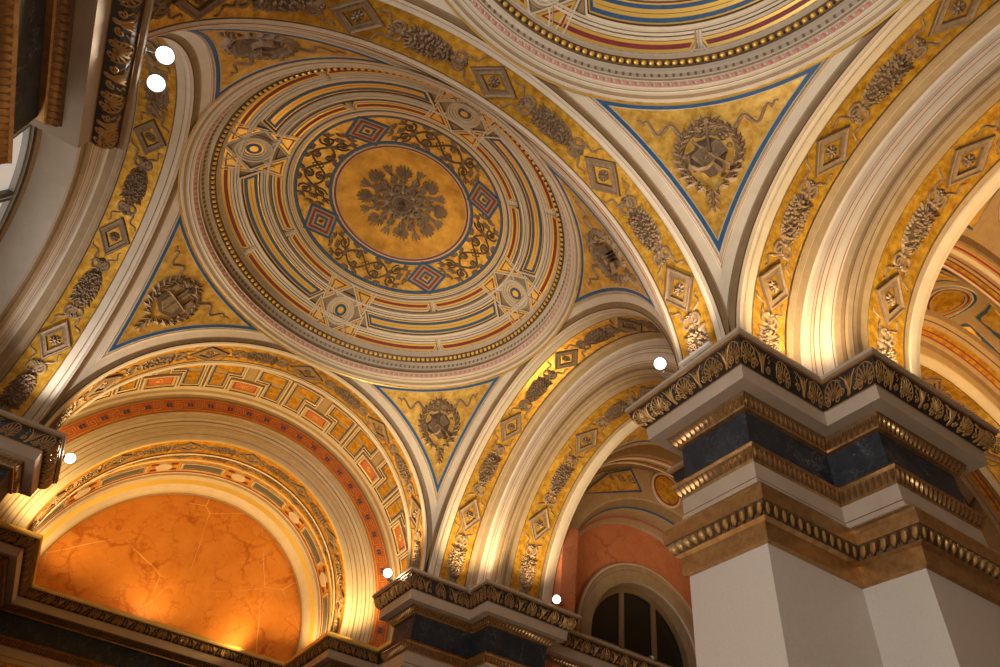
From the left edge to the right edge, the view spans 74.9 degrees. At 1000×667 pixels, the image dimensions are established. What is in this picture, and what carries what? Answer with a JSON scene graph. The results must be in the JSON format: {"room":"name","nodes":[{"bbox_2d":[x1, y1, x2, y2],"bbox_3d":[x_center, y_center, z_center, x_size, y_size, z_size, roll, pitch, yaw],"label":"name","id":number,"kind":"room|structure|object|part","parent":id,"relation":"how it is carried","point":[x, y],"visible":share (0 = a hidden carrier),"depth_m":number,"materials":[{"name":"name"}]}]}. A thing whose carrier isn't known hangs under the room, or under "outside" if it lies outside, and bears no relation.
{"room":"ornate domed hall","nodes":[
{"label":"ornate domed hall","id":0,"kind":"room"},
{"bbox_2d":[0,30,214,423],"bbox_3d":[-7.796,-2.523,12.063,2.225,5.425,9.280,28,-47,-17],"label":"arch","id":1,"kind":"object","parent":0,"point":[116,252],"visible":0.68,"depth_m":14.40,"materials":[{"name":"brown"}]},
{"bbox_3d":[-8.365,-2.804,11.846,0.885,4.850,9.160,28,-47,-17],"label":"stepped moulding","id":2,"kind":"part","parent":1,"relation":"part of","materials":[{"name":"brown"}]},
{"bbox_2d":[35,494,299,661],"bbox_3d":[-10.780,7.276,24.396,14.800,7.520,0.300,28,-47,-17],"label":"wall","id":3,"kind":"structure","parent":0,"point":[202,566],"depth_m":23.03,"materials":[{"name":"orange stone"}]},
{"bbox_2d":[0,328,467,585],"bbox_3d":[-5.701,2.201,17.619,13.000,7.032,1.420,28,-47,-17],"label":"arch","id":4,"kind":"object","parent":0,"point":[409,467],"visible":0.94,"depth_m":17.90,"materials":[{"name":"brown"}]},
{"bbox_2d":[38,0,998,541],"bbox_3d":[1.806,-3.664,16.877,27.000,0.200,37.000,28,-47,-17],"label":"ceiling","id":5,"kind":"structure","parent":0,"point":[921,0],"depth_m":16.73,"materials":[{"name":"paint"}]},
{"bbox_2d":[178,60,580,388],"bbox_3d":[-2.677,-2.584,16.212,9.418,2.380,9.418,35,-49,-23],"label":"dome","id":6,"kind":"object","parent":5,"relation":"attached to","point":[382,220],"visible":1,"depth_m":16.67,"materials":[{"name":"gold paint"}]},
{"bbox_2d":[106,209,264,353],"bbox_3d":[-6.914,-0.593,15.562,3.075,2.609,3.075,28,-47,-17],"label":"pendentive","id":7,"kind":"object","parent":6,"relation":"attached to","point":[178,295],"visible":1,"depth_m":16.05,"materials":[{"name":"gold metal"}]},
{"bbox_3d":[-6.459,-3.372,16.064,0.737,0.501,3.214,14,-44,-4],"label":"red panel","id":8,"kind":"part","parent":6,"relation":"part of","materials":[{"name":"paint"}]},
{"bbox_3d":[-5.663,-3.446,16.373,0.932,0.441,2.355,12,-44,-1],"label":"red panel","id":9,"kind":"part","parent":6,"relation":"part of","materials":[{"name":"paint"}]},
{"bbox_3d":[-4.955,-4.960,14.185,3.214,0.501,0.737,-26,-55,31],"label":"red panel","id":10,"kind":"part","parent":6,"relation":"part of","materials":[{"name":"paint"}]},
{"bbox_3d":[-5.822,-2.454,17.143,1.130,0.339,4.005,-4,-46,14],"label":"blue panel","id":11,"kind":"part","parent":6,"relation":"part of","materials":[{"name":"paint"}]},
{"bbox_3d":[-5.767,-1.234,18.102,0.737,0.501,3.214,-26,-55,31],"label":"red panel","id":12,"kind":"part","parent":6,"relation":"part of","materials":[{"name":"paint"}]},
{"bbox_2d":[184,28,400,104],"bbox_3d":[-3.907,-3.769,11.805,3.075,2.609,3.075,28,-47,-17],"label":"pendentive","id":13,"kind":"object","parent":6,"relation":"attached to","point":[238,55],"visible":1,"depth_m":11.56,"materials":[{"name":"gold metal"}]},
{"bbox_3d":[-4.424,-4.755,14.826,2.355,0.441,0.932,-23,-53,29],"label":"red panel","id":14,"kind":"part","parent":6,"relation":"part of","materials":[{"name":"paint"}]},
{"bbox_3d":[-4.756,-2.969,17.322,0.850,0.354,0.850,28,-47,-17],"label":"lozenge panel","id":15,"kind":"part","parent":6,"relation":"part of","materials":[{"name":"gold metal"}]},
{"bbox_3d":[-5.125,-1.783,17.959,0.932,0.441,2.355,-23,-53,29],"label":"red panel","id":16,"kind":"part","parent":6,"relation":"part of","materials":[{"name":"paint"}]},
{"bbox_3d":[-3.404,-5.008,14.121,4.005,0.339,1.130,-4,-46,14],"label":"blue panel","id":17,"kind":"part","parent":6,"relation":"part of","materials":[{"name":"paint"}]},
{"bbox_3d":[-3.092,-4.727,15.243,0.850,0.354,0.850,28,-47,-17],"label":"lozenge panel","id":18,"kind":"part","parent":6,"relation":"part of","materials":[{"name":"paint"}]},
{"bbox_3d":[-3.334,0.051,18.963,3.214,0.501,0.737,14,-44,-4],"label":"red panel","id":19,"kind":"part","parent":6,"relation":"part of","materials":[{"name":"paint"}]},
{"bbox_3d":[-3.120,-0.725,18.669,2.355,0.441,0.932,12,-44,-1],"label":"red panel","id":20,"kind":"part","parent":6,"relation":"part of","materials":[{"name":"paint"}]},
{"bbox_3d":[-2.026,-5.186,13.428,3.214,0.501,0.737,14,-44,-4],"label":"red panel","id":21,"kind":"part","parent":6,"relation":"part of","materials":[{"name":"paint"}]},
{"bbox_3d":[-2.146,-4.930,14.237,2.355,0.441,0.932,12,-44,-1],"label":"red panel","id":22,"kind":"part","parent":6,"relation":"part of","materials":[{"name":"paint"}]},
{"bbox_3d":[-2.064,-1.548,18.274,0.850,0.354,0.850,28,-47,-17],"label":"lozenge panel","id":23,"kind":"part","parent":6,"relation":"part of","materials":[{"name":"gold metal"}]},
{"bbox_3d":[-1.909,-0.388,18.527,4.005,0.339,1.130,-4,-46,14],"label":"blue panel","id":24,"kind":"part","parent":6,"relation":"part of","materials":[{"name":"paint"}]},
{"bbox_2d":[367,372,503,494],"bbox_3d":[-2.048,1.976,17.284,3.075,2.609,3.075,28,-47,-17],"label":"pendentive","id":25,"kind":"object","parent":6,"relation":"attached to","point":[439,420],"visible":1,"depth_m":18.36,"materials":[{"name":"gold metal"}]},
{"bbox_3d":[-0.842,-0.900,18.080,2.355,0.441,0.932,-23,-53,29],"label":"red panel","id":26,"kind":"part","parent":6,"relation":"part of","materials":[{"name":"paint"}]},
{"bbox_3d":[-0.141,-3.872,14.946,0.932,0.441,2.355,-23,-53,29],"label":"red panel","id":27,"kind":"part","parent":6,"relation":"part of","materials":[{"name":"paint"}]},
{"bbox_3d":[-0.404,-0.175,18.206,3.214,0.501,0.737,-26,-55,31],"label":"red panel","id":28,"kind":"part","parent":6,"relation":"part of","materials":[{"name":"paint"}]},
{"bbox_3d":[-0.400,-3.305,16.196,0.850,0.354,0.850,28,-47,-17],"label":"lozenge panel","id":29,"kind":"part","parent":6,"relation":"part of","materials":[{"name":"paint"}]},
{"bbox_3d":[0.397,-2.209,16.532,0.932,0.441,2.355,12,-44,-1],"label":"red panel","id":30,"kind":"part","parent":6,"relation":"part of","materials":[{"name":"paint"}]},
{"bbox_3d":[0.509,-2.942,15.506,1.130,0.339,4.005,-4,-46,14],"label":"blue panel","id":31,"kind":"part","parent":6,"relation":"part of","materials":[{"name":"paint"}]},
{"bbox_3d":[0.408,-3.901,14.289,0.737,0.501,3.214,-26,-55,31],"label":"red panel","id":32,"kind":"part","parent":6,"relation":"part of","materials":[{"name":"paint"}]},
{"bbox_3d":[1.099,-1.763,16.328,0.737,0.501,3.214,14,-44,-4],"label":"red panel","id":33,"kind":"part","parent":6,"relation":"part of","materials":[{"name":"paint"}]},
{"bbox_2d":[540,157,655,308],"bbox_3d":[0.959,-1.200,13.527,3.075,2.609,3.075,28,-47,-17],"label":"pendentive","id":34,"kind":"object","parent":6,"relation":"attached to","point":[604,265],"visible":1,"depth_m":13.49,"materials":[{"name":"gold metal"}]},
{"bbox_2d":[444,0,908,105],"bbox_3d":[2.757,-8.324,9.422,9.418,2.380,9.418,35,-49,-23],"label":"dome","id":35,"kind":"object","parent":5,"relation":"attached to","point":[652,51],"visible":1,"depth_m":11.88,"materials":[{"name":"beige paint"}]},
{"bbox_3d":[-0.333,-6.974,11.313,0.737,0.501,3.214,-26,-55,31],"label":"red panel","id":36,"kind":"part","parent":35,"relation":"part of","materials":[{"name":"brown paint"}]},
{"bbox_3d":[2.100,-5.689,12.174,3.214,0.501,0.737,14,-44,-4],"label":"red panel","id":37,"kind":"part","parent":35,"relation":"part of","materials":[{"name":"paint"}]},
{"bbox_3d":[2.696,-7.981,9.084,8.529,0.089,8.530,28,-47,-17],"label":"egg moulding","id":38,"kind":"part","parent":35,"relation":"part of","materials":[{"name":"gold metal"}]},
{"bbox_3d":[3.525,-6.128,11.738,4.005,0.339,1.130,-4,-46,14],"label":"blue panel","id":39,"kind":"part","parent":35,"relation":"part of","materials":[{"name":"paint"}]},
{"bbox_2d":[588,53,829,254],"bbox_3d":[3.386,-3.764,10.494,3.075,2.609,3.075,28,-47,-17],"label":"pendentive","id":40,"kind":"object","parent":35,"relation":"attached to","point":[709,151],"visible":1,"depth_m":11.57,"materials":[{"name":"gold metal"}]},
{"bbox_3d":[5.030,-5.915,11.417,3.214,0.501,0.737,-26,-55,31],"label":"red panel","id":41,"kind":"part","parent":35,"relation":"part of","materials":[{"name":"paint"}]},
{"bbox_2d":[427,291,678,587],"bbox_3d":[1.542,2.408,15.368,2.225,5.425,9.280,28,-47,-17],"label":"arch","id":42,"kind":"object","parent":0,"point":[626,362],"visible":0.79,"depth_m":17.47,"materials":[{"name":"brown"}]},
{"bbox_2d":[545,524,696,666],"bbox_3d":[4.013,9.960,18.435,8.000,15.900,0.500,28,-47,-17],"label":"wall","id":43,"kind":"structure","parent":0,"point":[599,547],"depth_m":20.68,"materials":[{"name":"stone"}]},
{"bbox_2d":[552,527,577,612],"bbox_3d":[1.542,6.679,17.927,0.480,2.500,1.200,28,-47,-17],"label":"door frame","id":44,"kind":"structure","parent":43,"relation":"attached to","point":[564,586],"depth_m":17.47,"materials":[{"name":"paint"}]},
{"bbox_2d":[546,629,668,666],"bbox_3d":[3.793,12.540,15.710,7.935,8.404,1.100,28,-47,-17],"label":"entablature","id":45,"kind":"object","parent":43,"relation":"attached to","point":[579,649],"visible":0.76,"depth_m":17.42,"materials":[{"name":"stone"}]},
{"bbox_3d":[4.270,10.054,18.104,7.916,0.126,0.076,28,-47,-17],"label":"moulding","id":46,"kind":"part","parent":45,"relation":"part of","materials":[{"name":"gold metal"}]},
{"bbox_2d":[573,563,695,666],"bbox_3d":[4.279,8.545,19.629,5.160,3.030,0.540,28,-47,-17],"label":"window surround","id":47,"kind":"object","parent":43,"relation":"attached to","point":[640,578],"visible":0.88,"depth_m":20.07,"materials":[{"name":"brown stone"}]},
{"bbox_2d":[591,587,688,666],"bbox_3d":[4.121,8.883,19.570,3.960,2.430,0.080,28,-47,-17],"label":"window","id":48,"kind":"structure","parent":47,"relation":"attached to","point":[626,618],"depth_m":19.68,"materials":[{"name":"black glass"}]},
{"bbox_2d":[510,315,786,603],"bbox_3d":[3.112,2.729,16.354,1.310,6.723,12.400,28,-47,-17],"label":"arch","id":49,"kind":"object","parent":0,"point":[555,503],"visible":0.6,"depth_m":17.60,"materials":[{"name":"gold metal"}]},
{"bbox_2d":[569,340,973,543],"bbox_3d":[7.050,4.223,18.247,8.000,6.100,9.776,28,-47,-17],"label":"vault","id":50,"kind":"object","parent":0,"point":[632,487],"visible":0.13,"depth_m":20.80,"materials":[{"name":"brown"}]},
{"bbox_2d":[584,468,680,508],"bbox_3d":[5.388,5.472,21.081,6.700,2.170,0.070,28,-47,-17],"label":"painting","id":51,"kind":"object","parent":50,"relation":"attached to","point":[651,485],"depth_m":20.78,"materials":[{"name":"gold paint"}]},
{"bbox_2d":[926,188,999,354],"bbox_3d":[12.628,-2.322,12.254,8.000,3.818,9.776,28,-47,-17],"label":"vault","id":52,"kind":"object","parent":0,"point":[974,258],"visible":0.34,"depth_m":14.91,"materials":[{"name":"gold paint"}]},
{"bbox_3d":[10.633,-0.714,15.492,1.160,0.274,1.160,28,-47,-17],"label":"ring moulding","id":53,"kind":"part","parent":52,"relation":"part of","materials":[{"name":"stone"}]},
{"bbox_3d":[12.809,-3.330,13.245,4.600,0.968,4.600,28,-47,-17],"label":"ring moulding","id":54,"kind":"part","parent":52,"relation":"part of","materials":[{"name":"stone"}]},
{"bbox_2d":[969,497,999,552],"bbox_3d":[11.420,7.666,14.992,0.200,16.000,37.000,28,-47,-17],"label":"wall","id":55,"kind":"structure","parent":0,"point":[991,535],"depth_m":16.35,"materials":[{"name":"orange paint"}]},
{"bbox_3d":[-0.245,7.838,5.511,27.000,0.200,37.000,28,-47,-17],"label":"floor","id":56,"kind":"structure","parent":0,"visible":0},
{"bbox_2d":[0,409,66,502],"bbox_3d":[-11.607,4.540,10.393,4.200,8.404,3.240,28,-47,-17],"label":"pier","id":57,"kind":"object","parent":56,"relation":"on","point":[31,452],"visible":1,"depth_m":13.23,"materials":[{"name":"stone"}]},
{"bbox_3d":[-10.271,2.422,13.004,1.145,0.126,2.759,-8,-47,17],"label":"moulding","id":58,"kind":"part","parent":57,"relation":"part of","materials":[{"name":"gold metal"}]},
{"bbox_2d":[63,453,76,463],"bbox_3d":[-9.426,2.721,14.276,0.340,0.249,0.256,28,-47,-17],"label":"spotlight","id":59,"kind":"object","parent":57,"relation":"on","point":[69,458],"visible":0.96,"depth_m":14.23,"materials":[{"name":"grey metal"}]},
{"bbox_2d":[0,127,80,314],"bbox_3d":[-9.427,0.187,8.467,0.950,12.410,7.520,28,-47,-17],"label":"wall","id":60,"kind":"structure","parent":56,"relation":"on","point":[38,204],"depth_m":13.64,"materials":[{"name":"paint"}]},
{"bbox_2d":[0,123,35,230],"bbox_3d":[-9.591,-0.572,8.977,0.140,10.350,7.200,28,-47,-17],"label":"window","id":61,"kind":"structure","parent":60,"relation":"attached to","point":[12,175],"depth_m":12.91,"materials":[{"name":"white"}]},
{"bbox_3d":[-9.656,-0.521,8.882,0.020,10.130,6.760,28,-47,-17],"label":"pane","id":62,"kind":"part","parent":61,"relation":"part of","materials":[{"name":"beige glass"}]},
{"bbox_2d":[0,0,153,164],"bbox_3d":[-6.299,-1.067,3.761,4.200,8.404,4.438,28,-47,-17],"label":"pier","id":63,"kind":"object","parent":56,"relation":"on","point":[70,69],"visible":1,"depth_m":6.75,"materials":[{"name":"stone"}]},
{"bbox_3d":[-5.182,-2.708,5.665,1.707,0.143,3.906,28,-47,-17],"label":"moulding","id":64,"kind":"part","parent":63,"relation":"part of","materials":[{"name":"gold metal"}]},
{"bbox_3d":[-5.800,-2.315,5.948,5.454,0.660,2.253,-6,-46,16],"label":"architrave","id":65,"kind":"part","parent":63,"relation":"part of","materials":[{"name":"gold metal"}]},
{"bbox_3d":[-5.081,-3.295,6.282,1.716,0.126,3.962,28,-47,-17],"label":"moulding","id":66,"kind":"part","parent":63,"relation":"part of","materials":[{"name":"gold metal"}]},
{"bbox_3d":[-5.811,-3.810,6.476,4.200,0.624,4.430,28,-47,-17],"label":"cornice","id":67,"kind":"part","parent":63,"relation":"part of","materials":[{"name":"stone"}]},
{"bbox_2d":[137,72,165,92],"bbox_3d":[-4.099,-2.981,7.665,0.360,0.303,0.225,28,-47,-17],"label":"spotlight","id":68,"kind":"object","parent":63,"relation":"on","point":[156,83],"visible":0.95,"depth_m":7.65,"materials":[{"name":"grey metal"}]},
{"bbox_2d":[144,44,175,65],"bbox_3d":[-3.880,-3.205,7.414,0.380,0.324,0.223,28,-47,-17],"label":"spotlight","id":69,"kind":"object","parent":63,"relation":"on","point":[164,54],"visible":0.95,"depth_m":7.41,"materials":[{"name":"grey metal"}]},
{"bbox_2d":[0,521,391,666],"bbox_3d":[-9.689,10.668,16.254,13.760,8.412,8.770,28,-47,-17],"label":"entablature","id":70,"kind":"object","parent":56,"relation":"on","point":[41,626],"visible":1,"depth_m":20.20,"materials":[{"name":"stone"}]},
{"bbox_3d":[-10.225,9.732,19.165,12.564,0.143,4.317,28,-47,-17],"label":"moulding","id":71,"kind":"part","parent":70,"relation":"part of","materials":[{"name":"gold metal"}]},
{"bbox_3d":[-9.249,8.792,17.810,12.760,0.660,8.270,28,-47,-17],"label":"architrave","id":72,"kind":"part","parent":70,"relation":"part of","materials":[{"name":"brown stone"}]},
{"bbox_3d":[-10.110,9.125,19.758,12.564,0.126,4.326,28,-47,-17],"label":"moulding","id":73,"kind":"part","parent":70,"relation":"part of","materials":[{"name":"gold metal"}]},
{"bbox_2d":[34,455,333,653],"bbox_3d":[-10.143,7.455,22.329,9.860,5.855,2.800,28,-47,-17],"label":"arch","id":74,"kind":"object","parent":70,"relation":"on","point":[246,489],"visible":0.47,"depth_m":23.88,"materials":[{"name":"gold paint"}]},
{"bbox_3d":[-14.164,5.820,20.341,0.095,1.494,0.560,38,-49,-6],"label":"long panel","id":75,"kind":"part","parent":74,"relation":"part of","materials":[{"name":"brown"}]},
{"bbox_3d":[-13.619,5.195,21.312,0.057,0.839,0.550,48,-49,5],"label":"round panel","id":76,"kind":"part","parent":74,"relation":"part of","materials":[{"name":"beige paint"}]},
{"bbox_3d":[-12.822,4.838,22.244,0.560,1.494,0.095,-47,-112,41],"label":"long panel","id":77,"kind":"part","parent":74,"relation":"part of","materials":[{"name":"brown"}]},
{"bbox_3d":[-11.879,4.728,23.099,0.839,0.057,0.550,2,-35,-37],"label":"round panel","id":78,"kind":"part","parent":74,"relation":"part of","materials":[{"name":"paint"}]},
{"bbox_3d":[-10.816,4.922,23.779,1.494,0.095,0.560,16,-42,-28],"label":"long panel","id":79,"kind":"part","parent":74,"relation":"part of","materials":[{"name":"brown"}]},
{"bbox_3d":[-9.729,5.357,24.289,0.839,0.057,0.550,28,-47,-17],"label":"round panel","id":80,"kind":"part","parent":74,"relation":"part of","materials":[{"name":"beige paint"}]},
{"bbox_3d":[-8.683,6.048,24.534,1.494,0.095,0.560,38,-49,-6],"label":"long panel","id":81,"kind":"part","parent":74,"relation":"part of","materials":[{"name":"brown"}]},
{"bbox_3d":[-7.743,6.913,24.563,0.839,0.057,0.550,48,-49,5],"label":"round panel","id":82,"kind":"part","parent":74,"relation":"part of","materials":[{"name":"beige paint"}]},
{"bbox_3d":[-6.995,7.915,24.307,0.095,1.494,0.560,-15,-23,-45],"label":"long panel","id":83,"kind":"part","parent":74,"relation":"part of","materials":[{"name":"brown"}]},
{"bbox_3d":[-6.455,8.978,23.848,0.057,0.839,0.550,2,-35,-37],"label":"round panel","id":84,"kind":"part","parent":74,"relation":"part of","materials":[{"name":"paint"}]},
{"bbox_3d":[-6.204,10.023,23.158,0.095,1.494,0.560,16,-42,-28],"label":"long panel","id":85,"kind":"part","parent":74,"relation":"part of","materials":[{"name":"brown"}]},
{"bbox_2d":[0,398,389,646],"bbox_3d":[-8.942,5.836,21.352,12.320,7.092,1.510,28,-47,-17],"label":"arch","id":86,"kind":"object","parent":70,"relation":"on","point":[103,442],"visible":0.84,"depth_m":21.93,"materials":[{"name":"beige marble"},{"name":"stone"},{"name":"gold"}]},
{"bbox_2d":[60,365,407,642],"bbox_3d":[-7.320,3.990,19.523,12.640,6.949,4.720,28,-47,-17],"label":"vault","id":87,"kind":"object","parent":70,"relation":"on","point":[290,401],"visible":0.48,"depth_m":22.44,"materials":[{"name":"beige paint"}]},
{"bbox_2d":[372,566,581,666],"bbox_3d":[-1.189,10.041,14.080,4.490,8.404,3.240,28,-47,-17],"label":"pier","id":88,"kind":"object","parent":56,"relation":"on","point":[435,621],"visible":1,"depth_m":15.93,"materials":[{"name":"stone"}]},
{"bbox_2d":[383,568,392,581],"bbox_3d":[-2.863,6.145,16.649,0.314,0.263,0.251,28,-47,-17],"label":"spotlight","id":89,"kind":"object","parent":88,"relation":"on","point":[387,573],"visible":1,"depth_m":16.60,"materials":[{"name":"grey metal"}]},
{"bbox_3d":[-0.874,7.760,15.482,4.173,0.143,1.199,5,-44,6],"label":"moulding","id":90,"kind":"part","parent":88,"relation":"part of","materials":[{"name":"brown stone"}]},
{"bbox_3d":[-0.998,8.426,15.951,3.570,0.660,2.780,28,-47,-17],"label":"architrave","id":91,"kind":"part","parent":88,"relation":"part of","materials":[{"name":"gold metal"}]},
{"bbox_2d":[466,585,473,593],"bbox_3d":[-0.752,6.398,16.334,0.273,0.246,0.342,28,-47,-17],"label":"spotlight","id":92,"kind":"object","parent":88,"relation":"on","point":[469,587],"visible":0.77,"depth_m":16.24,"materials":[{"name":"grey metal"}]},
{"bbox_3d":[-0.748,7.146,16.067,4.244,0.126,1.241,5,-44,6],"label":"moulding","id":93,"kind":"part","parent":88,"relation":"part of","materials":[{"name":"stone"}]},
{"bbox_2d":[551,595,561,604],"bbox_3d":[1.399,6.739,16.471,0.256,0.250,0.293,28,-47,-17],"label":"spotlight","id":94,"kind":"object","parent":88,"relation":"on","point":[556,599],"visible":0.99,"depth_m":16.41,"materials":[{"name":"grey metal"}]},
{"bbox_2d":[625,327,999,666],"bbox_3d":[4.026,4.532,7.564,4.490,8.404,4.080,28,-47,-17],"label":"pier","id":95,"kind":"object","parent":56,"relation":"on","point":[827,521],"visible":1,"depth_m":8.39,"materials":[{"name":"stone"}]},
{"bbox_2d":[147,0,729,368],"bbox_3d":[-0.410,-2.928,10.321,9.280,5.425,1.580,28,-47,-17],"label":"arch","id":96,"kind":"object","parent":95,"relation":"on","point":[424,48],"visible":0.8,"depth_m":11.58,"materials":[{"name":"brown"}]},
{"bbox_2d":[652,357,669,377],"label":"spotlight","id":97,"kind":"object","parent":95,"relation":"on","point":[659,363],"depth_m":9.92,"materials":[{"name":"grey metal"}]},
{"bbox_3d":[2.509,0.627,9.928,0.120,0.030,0.090,28,-47,-17],"label":"plate","id":98,"kind":"part","parent":97,"relation":"part of","materials":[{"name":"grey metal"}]},
{"bbox_2d":[678,341,711,366],"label":"spotlight","id":99,"kind":"object","parent":95,"relation":"on","point":[707,344],"depth_m":9.55,"materials":[{"name":"grey metal"}]},
{"bbox_3d":[4.516,1.787,10.277,4.490,0.624,4.080,28,-47,-17],"label":"cornice","id":100,"kind":"part","parent":95,"relation":"part of","materials":[{"name":"stone"}]},
{"bbox_3d":[4.682,1.407,9.278,4.249,0.126,1.248,5,-44,6],"label":"moulding","id":101,"kind":"part","parent":95,"relation":"part of","materials":[{"name":"black stone"}]},
{"bbox_3d":[4.337,2.791,9.285,3.570,0.660,3.160,28,-47,-17],"label":"architrave","id":102,"kind":"part","parent":95,"relation":"part of","materials":[{"name":"beige stone"}]},
{"bbox_3d":[4.555,2.020,8.694,4.180,0.143,1.206,4,-44,6],"label":"moulding","id":103,"kind":"part","parent":95,"relation":"part of","materials":[{"name":"beige stone"}]},
{"bbox_2d":[720,0,999,376],"bbox_3d":[6.976,-3.333,8.579,2.225,5.425,9.280,28,-47,-17],"label":"arch","id":104,"kind":"object","parent":95,"relation":"on","point":[844,245],"visible":0.91,"depth_m":10.94,"materials":[{"name":"brown paint"}]},
{"bbox_2d":[868,100,999,378],"bbox_3d":[8.546,-3.012,9.564,1.310,6.723,12.400,28,-47,-17],"label":"arch","id":105,"kind":"object","parent":95,"relation":"on","point":[967,176],"visible":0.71,"depth_m":10.97,"materials":[{"name":"gold metal"}]},
{"bbox_2d":[920,309,999,533],"bbox_3d":[9.585,2.381,13.832,7.960,4.780,2.600,28,-47,-17],"label":"arch","id":106,"kind":"object","parent":95,"relation":"on","point":[954,361],"visible":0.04,"depth_m":14.85,"materials":[{"name":"beige paint"}]}
]}

